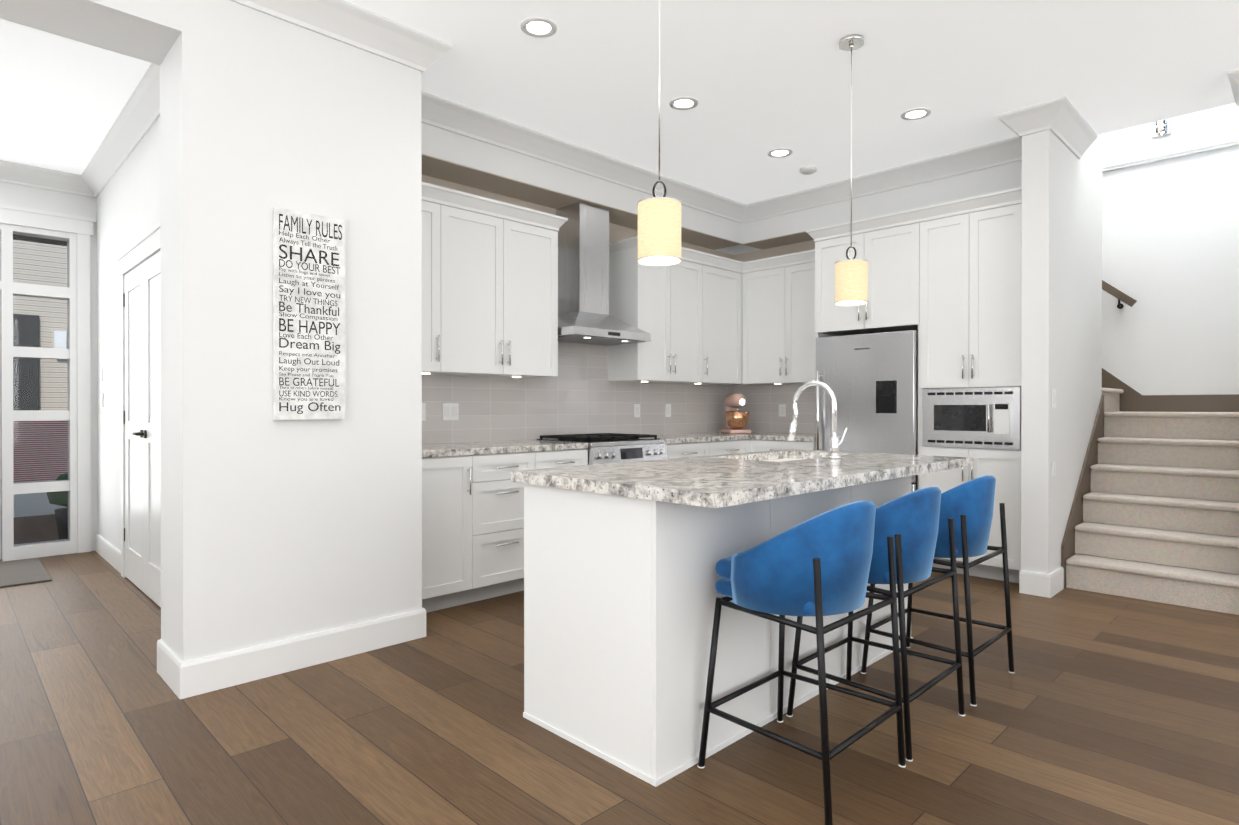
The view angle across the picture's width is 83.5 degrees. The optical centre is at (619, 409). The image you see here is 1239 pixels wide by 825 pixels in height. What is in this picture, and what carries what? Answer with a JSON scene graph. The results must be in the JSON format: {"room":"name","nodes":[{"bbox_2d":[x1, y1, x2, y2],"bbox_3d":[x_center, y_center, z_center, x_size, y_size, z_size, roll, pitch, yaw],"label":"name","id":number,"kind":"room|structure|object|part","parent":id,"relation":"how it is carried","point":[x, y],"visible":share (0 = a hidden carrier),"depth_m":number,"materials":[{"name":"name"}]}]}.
{"room":"kitchen","nodes":[
{"label":"kitchen","id":0,"kind":"room"},
{"bbox_2d":[0,182,96,550],"bbox_3d":[-4.824,-0.351,5.172,3.120,3.000,0.140,0,0,-45],"label":"wall","id":1,"kind":"structure","parent":0,"point":[42,199],"depth_m":5.61,"materials":[{"name":"paint"}]},
{"bbox_2d":[0,397,0,558],"bbox_3d":[-5.000,0.118,4.942,0.885,2.038,0.104,0,0,-45],"label":"front door","id":2,"kind":"structure","parent":1,"relation":"in","point":[0,477],"depth_m":5.26,"materials":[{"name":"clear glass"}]},
{"bbox_2d":[0,232,68,545],"bbox_3d":[-4.873,-0.154,5.101,1.296,2.403,0.006,0,0,-45],"label":"window","id":3,"kind":"structure","parent":1,"relation":"in","point":[40,384],"depth_m":5.44,"materials":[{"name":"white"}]},
{"bbox_2d":[0,160,79,194],"bbox_3d":[-5.078,-1.782,4.740,2.160,0.135,0.112,0,0,-45],"label":"crown molding","id":4,"kind":"structure","parent":1,"relation":"attached to","point":[10,172],"depth_m":5.34,"materials":[{"name":"white wood"}]},
{"bbox_2d":[0,204,96,561],"bbox_3d":[-4.870,-0.196,5.094,1.645,2.690,0.168,0,0,-45],"label":"front door","id":5,"kind":"structure","parent":1,"relation":"attached to","point":[75,232],"depth_m":5.47,"materials":[{"name":"white wood"}]},
{"bbox_2d":[97,116,159,550],"bbox_3d":[-2.763,-0.350,4.719,0.820,3.000,3.400,0,0,-45],"label":"wall","id":6,"kind":"structure","parent":0,"point":[128,206],"depth_m":5.10,"materials":[{"name":"paint"}]},
{"bbox_2d":[100,393,102,407],"bbox_3d":[-4.077,-0.072,5.461,0.006,0.115,0.122,0,0,-45],"label":"light switch","id":7,"kind":"object","parent":6,"relation":"attached to","point":[101,400],"visible":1,"depth_m":5.44,"materials":[{"name":"plastic"}]},
{"bbox_2d":[100,368,102,380],"bbox_3d":[-4.077,-0.272,5.460,0.006,0.100,0.090,0,0,-45],"label":"light switch","id":8,"kind":"object","parent":6,"relation":"attached to","point":[101,374],"visible":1,"depth_m":5.45,"materials":[{"name":"plastic"}]},
{"bbox_2d":[95,533,120,572],"bbox_3d":[-3.847,1.078,5.228,0.016,0.140,1.160,0,0,-45],"label":"baseboard","id":9,"kind":"structure","parent":6,"relation":"attached to","point":[108,552],"depth_m":5.20,"materials":[{"name":"white wood"}]},
{"bbox_2d":[80,63,159,197],"bbox_3d":[-3.095,-1.781,4.387,0.112,0.135,3.400,0,0,-45],"label":"crown molding","id":10,"kind":"structure","parent":6,"relation":"attached to","point":[136,119],"depth_m":4.47,"materials":[{"name":"white wood"}]},
{"bbox_2d":[117,221,159,577],"bbox_3d":[-2.946,0.046,4.294,0.036,2.210,1.500,0,0,-45],"label":"trim","id":11,"kind":"structure","parent":6,"relation":"attached to","point":[141,249],"depth_m":4.74,"materials":[{"name":"white wood"}]},
{"bbox_2d":[123,251,160,606],"bbox_3d":[-2.958,0.113,4.283,0.064,2.053,1.254,0,0,-45],"label":"closet door","id":12,"kind":"structure","parent":6,"relation":"in","point":[141,306],"depth_m":4.31,"materials":[{"name":"white wood"}]},
{"bbox_2d":[421,90,429,99],"bbox_3d":[-1.124,-1.779,3.716,0.112,0.135,0.420,0,0,-45],"label":"crown molding","id":13,"kind":"structure","parent":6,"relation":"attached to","point":[423,93],"depth_m":4.03,"materials":[{"name":"white wood"}]},
{"bbox_2d":[421,93,749,223],"bbox_3d":[-0.093,-1.783,5.134,3.570,0.135,0.112,0,0,-45],"label":"crown molding","id":14,"kind":"structure","parent":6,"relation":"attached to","point":[436,111],"depth_m":4.84,"materials":[{"name":"white wood"}]},
{"bbox_2d":[160,0,421,661],"bbox_3d":[-1.514,-0.345,3.289,1.050,3.000,0.390,0,0,-45],"label":"wall","id":15,"kind":"structure","parent":0,"point":[272,530],"depth_m":3.03,"materials":[{"name":"paint"}]},
{"bbox_2d":[157,608,425,698],"bbox_3d":[-1.508,1.084,3.288,1.082,0.140,0.406,0,0,-45],"label":"baseboard","id":16,"kind":"structure","parent":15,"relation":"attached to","point":[179,677],"depth_m":3.04,"materials":[{"name":"white wood"}]},
{"bbox_2d":[273,207,344,419],"bbox_3d":[-1.388,-0.415,3.115,0.305,0.920,0.031,0,0,-45],"label":"sign","id":17,"kind":"object","parent":15,"relation":"attached to","point":[308,316],"visible":1,"depth_m":3.10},
{"bbox_2d":[0,514,1238,824],"bbox_3d":[-1.146,1.201,4.352,11.400,0.100,15.600,0,0,-45],"label":"floor","id":18,"kind":"structure","parent":0,"point":[1096,708],"depth_m":2.47,"materials":[{"name":"brown wood"}]},
{"bbox_2d":[0,558,51,587],"bbox_3d":[-4.549,1.144,4.577,1.170,0.011,0.940,0,0,-45],"label":"door mat","id":19,"kind":"object","parent":18,"relation":"on","point":[22,572],"visible":1,"depth_m":4.84,"materials":[{"name":"grey fabric"}]},
{"bbox_2d":[422,454,473,612],"bbox_3d":[-1.246,0.710,4.110,0.460,0.885,0.638,0,0,-45],"label":"base cabinet","id":20,"kind":"object","parent":18,"relation":"on","point":[447,479],"depth_m":3.95,"materials":[{"name":"white wood"}]},
{"bbox_2d":[422,438,589,453],"bbox_3d":[-0.921,0.246,4.426,1.368,0.040,0.643,0,0,-45],"label":"countertop","id":21,"kind":"structure","parent":20,"relation":"on","point":[515,443],"depth_m":4.35,"materials":[{"name":"grey stone"}]},
{"bbox_2d":[474,450,545,601],"bbox_3d":[-0.919,0.708,4.433,0.578,0.885,0.638,0,0,-45],"label":"base cabinet","id":22,"kind":"object","parent":18,"relation":"on","point":[498,501],"depth_m":4.19,"materials":[{"name":"white wood"}]},
{"bbox_2d":[546,446,581,467],"bbox_3d":[-0.595,0.707,4.752,0.448,0.885,0.638,0,0,-45],"label":"base cabinet","id":23,"kind":"object","parent":18,"relation":"on","point":[569,456],"depth_m":4.54,"materials":[{"name":"white wood"}]},
{"bbox_2d":[566,438,677,465],"bbox_3d":[-0.134,0.701,5.147,0.883,0.895,0.695,0,0,-45],"label":"stove","id":24,"kind":"object","parent":18,"relation":"on","point":[600,450],"depth_m":4.88,"materials":[{"name":"silver metal"}]},
{"bbox_2d":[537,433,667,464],"bbox_3d":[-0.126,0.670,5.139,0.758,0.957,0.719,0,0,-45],"label":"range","id":25,"kind":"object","parent":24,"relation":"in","point":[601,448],"depth_m":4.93,"materials":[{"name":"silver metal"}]},
{"bbox_2d":[610,430,765,441],"bbox_3d":[0.735,0.241,6.059,1.756,0.040,0.643,0,0,-45],"label":"countertop","id":26,"kind":"structure","parent":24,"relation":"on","point":[709,434],"depth_m":5.55,"materials":[{"name":"grey stone"}]},
{"bbox_2d":[720,394,750,433],"bbox_3d":[1.069,0.035,6.409,0.338,0.366,0.367,0,0,-45],"label":"stand mixer","id":27,"kind":"object","parent":26,"relation":"on","point":[736,420],"visible":1,"depth_m":6.28,"materials":[{"name":"orange metal"}]},
{"bbox_2d":[678,442,705,457],"bbox_3d":[0.328,0.704,5.663,0.618,0.885,0.638,0,0,-45],"label":"base cabinet","id":28,"kind":"object","parent":18,"relation":"on","point":[685,449],"depth_m":5.45,"materials":[{"name":"white wood"}]},
{"bbox_2d":[523,477,912,786],"bbox_3d":[0.532,0.713,3.055,1.902,0.885,0.730,0,0,-45],"label":"kitchen island","id":29,"kind":"object","parent":18,"relation":"on","point":[621,576],"depth_m":2.35,"materials":[{"name":"white paint"}]},
{"bbox_2d":[511,449,970,508],"bbox_3d":[0.633,0.251,2.958,1.980,0.040,0.960,0,0,-45],"label":"island countertop","id":30,"kind":"structure","parent":29,"relation":"on","point":[723,481],"depth_m":2.52,"materials":[{"name":"grey stone"}]},
{"bbox_2d":[743,453,798,460],"bbox_3d":[0.813,0.368,3.431,0.720,0.221,0.400,0,0,-45],"label":"sink","id":31,"kind":"object","parent":30,"relation":"in","point":[788,458],"depth_m":3.65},
{"bbox_2d":[787,381,846,456],"bbox_3d":[0.953,0.046,3.343,0.134,0.367,0.281,0,0,-45],"label":"faucet","id":32,"kind":"object","parent":30,"relation":"on","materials":[{"name":"silver metal"}]},
{"bbox_2d":[706,438,749,455],"bbox_3d":[0.705,0.703,6.006,0.640,0.885,0.679,0,0,-45],"label":"base cabinet","id":33,"kind":"object","parent":18,"relation":"on","point":[716,446],"depth_m":5.78,"materials":[{"name":"white wood"}]},
{"bbox_2d":[750,438,817,451],"bbox_3d":[1.543,0.703,5.994,0.699,0.885,0.638,0,0,-45],"label":"base cabinet","id":34,"kind":"object","parent":18,"relation":"on","point":[756,444],"depth_m":5.80,"materials":[{"name":"white wood"}]},
{"bbox_2d":[697,500,905,824],"bbox_3d":[0.590,0.719,2.249,0.500,0.881,0.479,0,0,-45],"label":"stool","id":35,"kind":"object","parent":18,"relation":"on","point":[818,567],"visible":1,"depth_m":2.06,"materials":[{"name":"blue fabric"}]},
{"bbox_3d":[0.587,0.444,2.251,0.479,0.332,0.457,0,0,-45],"label":"seat","id":36,"kind":"part","parent":35,"relation":"part of","materials":[{"name":"blue fabric"}]},
{"bbox_2d":[786,487,964,761],"bbox_3d":[0.967,0.718,2.621,0.500,0.881,0.479,0,0,-45],"label":"stool","id":37,"kind":"object","parent":18,"relation":"on","point":[909,522],"visible":0.67,"depth_m":2.42,"materials":[{"name":"blue fabric"}]},
{"bbox_3d":[0.964,0.443,2.623,0.479,0.332,0.457,0,0,-45],"label":"seat","id":38,"kind":"part","parent":37,"relation":"part of","materials":[{"name":"blue fabric"}]},
{"bbox_2d":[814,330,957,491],"bbox_3d":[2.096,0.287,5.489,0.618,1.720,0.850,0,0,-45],"label":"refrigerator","id":39,"kind":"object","parent":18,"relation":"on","point":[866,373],"depth_m":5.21,"materials":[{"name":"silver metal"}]},
{"bbox_2d":[750,434,813,441],"bbox_3d":[1.573,0.241,6.002,0.643,0.040,0.612,0,0,-45],"label":"countertop","id":40,"kind":"structure","parent":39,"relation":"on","point":[809,437],"depth_m":5.88,"materials":[{"name":"grey stone"}]},
{"bbox_2d":[816,330,917,491],"bbox_3d":[2.045,0.288,5.453,0.706,1.720,0.782,0,0,-45],"label":"fridge","id":41,"kind":"object","parent":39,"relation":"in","point":[872,377],"depth_m":5.20,"materials":[{"name":"silver metal"}]},
{"bbox_2d":[861,475,1014,705],"bbox_3d":[1.394,0.716,3.042,0.500,0.881,0.479,0,0,-45],"label":"stool","id":42,"kind":"object","parent":18,"relation":"on","point":[968,506],"visible":0.6,"depth_m":2.84,"materials":[{"name":"blue fabric"}]},
{"bbox_3d":[1.392,0.442,3.044,0.479,0.332,0.457,0,0,-45],"label":"seat","id":43,"kind":"part","parent":42,"relation":"part of","materials":[{"name":"blue fabric"}]},
{"bbox_2d":[914,442,1020,582],"bbox_3d":[2.604,0.707,4.952,0.651,0.885,0.670,0,0,-45],"label":"base cabinet","id":44,"kind":"object","parent":18,"relation":"on","point":[1002,460],"depth_m":4.63,"materials":[{"name":"white wood"}]},
{"bbox_2d":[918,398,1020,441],"bbox_3d":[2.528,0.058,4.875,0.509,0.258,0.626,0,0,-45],"label":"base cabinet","id":45,"kind":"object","parent":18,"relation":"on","point":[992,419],"depth_m":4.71,"materials":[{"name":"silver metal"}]},
{"bbox_2d":[922,387,1020,449],"bbox_3d":[2.528,0.058,4.875,0.509,0.408,0.626,0,0,-45],"label":"microwave","id":46,"kind":"object","parent":45,"relation":"in","point":[953,418],"depth_m":4.71,"materials":[{"name":"silver metal"}]},
{"bbox_2d":[1066,388,1238,614],"bbox_3d":[3.394,0.020,5.323,1.963,2.256,2.256,0,0,-45],"label":"stair","id":47,"kind":"structure","parent":18,"relation":"on","point":[1151,449],"depth_m":4.51,"materials":[{"name":"carpet"}]},
{"bbox_2d":[1061,368,1238,587],"bbox_3d":[3.402,-0.100,5.296,1.988,2.496,2.238,0,0,-45],"label":"boards","id":48,"kind":"object","parent":47,"relation":"attached to","point":[1132,400],"visible":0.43,"depth_m":5.39,"materials":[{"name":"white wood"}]},
{"bbox_2d":[0,0,1238,203],"bbox_3d":[0.399,-1.994,2.775,11.400,0.300,11.200,0,0,-45],"label":"ceiling","id":49,"kind":"structure","parent":0,"point":[758,80],"depth_m":3.84,"materials":[{"name":"paint"}]},
{"bbox_2d":[0,0,181,64],"bbox_3d":[-2.625,-1.677,2.189,2.070,0.330,0.390,0,0,-45],"label":"beam","id":50,"kind":"structure","parent":49,"relation":"attached to","point":[150,31],"depth_m":2.73,"materials":[{"name":"paint"}]},
{"bbox_2d":[230,0,452,73],"bbox_3d":[-2.035,-1.774,2.418,3.232,0.135,0.112,0,0,-45],"label":"crown molding","id":51,"kind":"structure","parent":49,"relation":"attached to","point":[344,21],"depth_m":3.23,"materials":[{"name":"white wood"}]},
{"bbox_2d":[520,17,556,37],"bbox_3d":[-0.389,-1.840,3.347,0.176,0.006,0.176,0,0,-45],"label":"recessed light","id":52,"kind":"object","parent":49,"relation":"in","point":[538,27],"visible":1,"depth_m":3.35,"materials":[{"name":"white"}]},
{"bbox_2d":[421,122,741,271],"bbox_3d":[-0.135,-1.552,5.411,3.900,0.600,0.340,0,0,-45],"label":"wall","id":53,"kind":"structure","parent":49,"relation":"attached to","point":[455,161],"depth_m":4.88,"materials":[{"name":"paint"}]},
{"bbox_2d":[637,0,681,265],"bbox_3d":[0.142,-1.184,2.469,0.158,1.313,0.158,0,0,-45],"label":"pendant light","id":54,"kind":"object","parent":49,"relation":"hanging from","point":[659,231],"visible":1,"depth_m":2.41,"materials":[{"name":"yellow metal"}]},
{"bbox_2d":[669,97,697,109],"bbox_3d":[0.387,-1.843,4.183,0.176,0.006,0.176,0,0,-45],"label":"recessed light","id":55,"kind":"object","parent":49,"relation":"in","point":[682,103],"visible":1,"depth_m":4.18,"materials":[{"name":"white"}]},
{"bbox_2d":[768,148,792,157],"bbox_3d":[1.157,-1.846,4.998,0.176,0.006,0.176,0,0,-45],"label":"recessed light","id":56,"kind":"object","parent":49,"relation":"in","point":[779,152],"visible":1,"depth_m":4.99,"materials":[{"name":"white"}]},
{"bbox_2d":[799,166,816,174],"bbox_3d":[1.449,-1.834,5.329,0.130,0.032,0.130,0,0,-45],"label":"smoke detector","id":57,"kind":"object","parent":49,"relation":"attached to","point":[806,170],"visible":1,"depth_m":5.29,"materials":[{"name":"white plastic"}]},
{"bbox_2d":[835,34,867,305],"bbox_3d":[1.160,-1.187,3.473,0.158,1.313,0.158,0,0,-45],"label":"pendant light","id":58,"kind":"object","parent":49,"relation":"hanging from","point":[851,282],"visible":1,"depth_m":3.42,"materials":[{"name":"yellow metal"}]},
{"bbox_2d":[734,160,1021,273],"bbox_3d":[2.003,-1.554,5.785,0.330,0.600,2.770,0,0,-45],"label":"wall","id":59,"kind":"structure","parent":49,"relation":"attached to","point":[783,234],"depth_m":5.59,"materials":[{"name":"paint"}]},
{"bbox_2d":[901,108,930,119],"bbox_3d":[1.852,-1.844,4.336,0.176,0.006,0.176,0,0,-45],"label":"recessed light","id":60,"kind":"object","parent":49,"relation":"in","point":[916,113],"visible":1,"depth_m":4.33,"materials":[{"name":"white"}]},
{"bbox_2d":[1227,68,1238,102],"bbox_3d":[4.695,-1.774,2.471,0.112,0.135,3.812,0,0,-45],"label":"crown molding","id":61,"kind":"structure","parent":49,"relation":"attached to","point":[1233,76],"depth_m":3.83,"materials":[{"name":"white wood"}]},
{"bbox_2d":[535,246,733,439],"bbox_3d":[-0.239,-0.353,5.649,4.080,3.000,0.140,0,0,-45],"label":"wall","id":62,"kind":"structure","parent":0,"point":[729,250],"depth_m":6.84,"materials":[{"name":"paint"}]},
{"bbox_2d":[422,182,453,377],"bbox_3d":[-1.339,-0.783,4.217,0.484,1.110,0.348,0,0,-45],"label":"upper cabinet","id":63,"kind":"object","parent":62,"relation":"attached to","point":[437,219],"depth_m":4.20,"materials":[{"name":"white wood"}]},
{"bbox_2d":[430,190,561,381],"bbox_3d":[-0.903,-0.785,4.648,0.979,1.110,0.348,0,0,-45],"label":"upper cabinet","id":64,"kind":"object","parent":62,"relation":"attached to","point":[508,274],"depth_m":4.56,"materials":[{"name":"white wood"}]},
{"bbox_2d":[556,202,609,321],"bbox_3d":[-0.283,-1.123,5.292,0.300,0.802,0.276,0,0,-45],"label":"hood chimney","id":65,"kind":"object","parent":62,"relation":"attached to","point":[585,227],"depth_m":5.17,"materials":[{"name":"silver metal"}]},
{"bbox_2d":[556,202,650,345],"bbox_3d":[-0.208,-1.018,5.217,0.780,1.010,0.488,0,0,-45],"label":"hood","id":66,"kind":"object","parent":65,"relation":"attached to","point":[598,279],"depth_m":5.20,"materials":[{"name":"silver metal"}]},
{"bbox_3d":[0.728,-1.339,4.543,3.884,0.180,2.780,0,0,-45],"label":"crown","id":67,"kind":"part","parent":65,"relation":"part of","materials":[{"name":"white wood"}]},
{"bbox_2d":[422,341,815,443],"bbox_3d":[0.191,-0.314,5.090,3.888,1.075,1.256,0,0,-45],"label":"backsplash","id":68,"kind":"structure","parent":62,"relation":"attached to","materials":[{"name":"tile"}]},
{"bbox_2d":[422,403,425,420],"bbox_3d":[-1.288,0.016,4.493,0.072,0.115,0.006,0,0,-45],"label":"electrical outlet","id":69,"kind":"object","parent":68,"relation":"attached to","point":[423,411],"visible":0.36,"depth_m":4.51,"materials":[{"name":"plastic"}]},
{"bbox_2d":[442,403,458,419],"bbox_3d":[-1.132,0.015,4.647,0.122,0.115,0.006,0,0,-45],"label":"electrical outlet","id":70,"kind":"object","parent":68,"relation":"attached to","point":[450,411],"visible":1,"depth_m":4.64,"materials":[{"name":"plastic"}]},
{"bbox_2d":[634,404,639,416],"bbox_3d":[0.150,0.011,5.911,0.072,0.115,0.006,0,0,-45],"label":"electrical outlet","id":71,"kind":"object","parent":68,"relation":"attached to","point":[636,410],"visible":1,"depth_m":5.91,"materials":[{"name":"plastic"}]},
{"bbox_2d":[665,404,670,416],"bbox_3d":[0.434,0.010,6.192,0.072,0.115,0.006,0,0,-45],"label":"electrical outlet","id":72,"kind":"object","parent":68,"relation":"attached to","point":[667,410],"visible":1,"depth_m":6.19,"materials":[{"name":"plastic"}]},
{"bbox_2d":[779,404,785,416],"bbox_3d":[1.522,0.009,6.489,0.006,0.115,0.072,0,0,-45],"label":"outlet","id":73,"kind":"object","parent":68,"relation":"attached to","point":[782,410],"visible":1,"depth_m":6.48,"materials":[{"name":"plastic"}]},
{"bbox_2d":[606,236,701,385],"bbox_3d":[0.329,-0.789,5.862,0.870,1.110,0.348,0,0,-45],"label":"upper cabinet","id":74,"kind":"object","parent":62,"relation":"attached to","point":[652,324],"depth_m":5.61,"materials":[{"name":"white wood"}]},
{"bbox_2d":[698,251,749,385],"bbox_3d":[0.810,-0.790,6.293,0.659,1.110,0.410,0,0,-45],"label":"upper cabinet","id":75,"kind":"object","parent":62,"relation":"attached to","point":[721,293],"depth_m":6.21,"materials":[{"name":"white wood"}]},
{"bbox_2d":[734,244,761,254],"bbox_3d":[2.164,-0.354,5.961,0.140,3.000,2.790,0,0,-45],"label":"wall","id":76,"kind":"structure","parent":0,"point":[741,249],"depth_m":6.82,"materials":[{"name":"paint"}]},
{"bbox_2d":[742,258,813,385],"bbox_3d":[1.545,-0.745,6.194,0.409,1.020,0.928,0,0,-45],"label":"upper cabinet","id":77,"kind":"object","parent":76,"relation":"attached to","point":[779,301],"depth_m":6.12,"materials":[{"name":"white wood"}]},
{"bbox_2d":[814,210,905,333],"bbox_3d":[2.082,-1.023,5.485,0.638,0.820,0.830,0,0,-45],"label":"upper cabinet","id":78,"kind":"object","parent":76,"relation":"attached to","point":[884,250],"depth_m":5.24,"materials":[{"name":"white wood"}]},
{"bbox_2d":[906,187,1021,389],"bbox_3d":[2.583,-0.791,4.969,0.651,1.280,0.730,0,0,-45],"label":"upper cabinet","id":79,"kind":"object","parent":76,"relation":"attached to","point":[964,271],"depth_m":4.74,"materials":[{"name":"white wood"}]},
{"bbox_2d":[1021,130,1101,573],"bbox_3d":[3.093,-1.350,4.810,1.450,5.000,0.150,0,0,-45],"label":"wall","id":80,"kind":"structure","parent":0,"point":[1061,330],"depth_m":4.37,"materials":[{"name":"paint"}]},
{"bbox_2d":[746,142,1020,221],"bbox_3d":[2.005,-1.784,5.468,0.112,0.135,2.318,0,0,-45],"label":"crown molding","id":81,"kind":"structure","parent":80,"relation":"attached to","point":[988,155],"depth_m":5.39,"materials":[{"name":"white wood"}]},
{"bbox_2d":[994,107,1037,159],"bbox_3d":[2.577,-1.781,4.468,0.462,0.135,0.134,0,0,-45],"label":"crown molding","id":82,"kind":"structure","parent":80,"relation":"attached to","point":[1021,121],"depth_m":4.33,"materials":[{"name":"white wood"}]},
{"bbox_2d":[1019,567,1063,597],"bbox_3d":[2.678,1.081,4.401,0.306,0.140,0.171,0,0,-45],"label":"baseboard","id":83,"kind":"structure","parent":80,"relation":"attached to","point":[1051,584],"depth_m":4.30,"materials":[{"name":"white wood"}]},
{"bbox_2d":[1038,96,1097,158],"bbox_3d":[2.886,-1.781,4.426,0.842,0.135,0.120,0,0,-45],"label":"crown molding","id":84,"kind":"structure","parent":80,"relation":"attached to","point":[1065,123],"depth_m":4.31,"materials":[{"name":"white wood"}]},
{"bbox_2d":[1102,103,1238,536],"bbox_3d":[3.671,-1.356,6.538,0.140,5.000,3.640,0,0,-45],"label":"wall","id":85,"kind":"structure","parent":0,"point":[1170,246],"depth_m":5.61,"materials":[{"name":"paint"}]},
{"bbox_2d":[1102,280,1136,308],"bbox_3d":[3.980,-1.234,6.064,0.081,0.769,0.886,0,0,-45],"label":"stair handrail","id":86,"kind":"object","parent":85,"relation":"attached to","point":[1119,295],"visible":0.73,"depth_m":5.82,"materials":[{"name":"brown wood"}]},
{"bbox_2d":[1152,118,1170,137],"bbox_3d":[4.396,-2.303,5.635,0.087,0.140,0.120,0,0,-45],"label":"sconce","id":87,"kind":"object","parent":85,"relation":"attached to","point":[1161,128],"visible":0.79,"depth_m":5.64,"materials":[{"name":"silver metal"}]},
{"bbox_2d":[1102,135,1238,171],"bbox_3d":[3.610,-2.071,6.471,0.033,0.070,3.628,0,0,-45],"label":"trim","id":88,"kind":"structure","parent":85,"relation":"attached to","point":[1220,143],"depth_m":5.59,"materials":[{"name":"white wood"}]},
{"label":"outside","id":89,"kind":"structure","parent":0,"visible":0},
{"bbox_3d":[-6.650,1.209,8.082,14.000,0.100,6.560,0,0,-45],"label":"ground","id":90,"kind":"structure","parent":89,"visible":0},
{"bbox_2d":[0,240,67,409],"bbox_3d":[-6.556,-0.466,9.405,20.000,3.400,0.400,0,0,-45],"label":"house siding","id":91,"kind":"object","parent":90,"relation":"on","point":[33,328],"depth_m":8.62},
{"bbox_2d":[13,420,67,516],"bbox_3d":[-6.144,0.640,7.638,1.500,1.040,0.100,0,0,-45],"label":"porch railing","id":92,"kind":"object","parent":90,"relation":"on","point":[51,451],"depth_m":7.46,"materials":[{"name":"grey"}]},
{"bbox_2d":[46,473,67,539],"bbox_3d":[-4.755,0.851,6.059,0.400,0.630,0.400,0,0,-45],"label":"planter","id":93,"kind":"object","parent":90,"relation":"on","point":[62,515],"depth_m":5.93,"materials":[{"name":"black"}]},
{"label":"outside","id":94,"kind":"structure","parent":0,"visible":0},
{"bbox_2d":[13,234,66,245],"bbox_3d":[-5.250,-1.679,5.941,9.000,0.150,1.560,0,0,-45],"label":"ceiling","id":95,"kind":"structure","parent":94,"point":[39,240],"depth_m":6.60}
]}

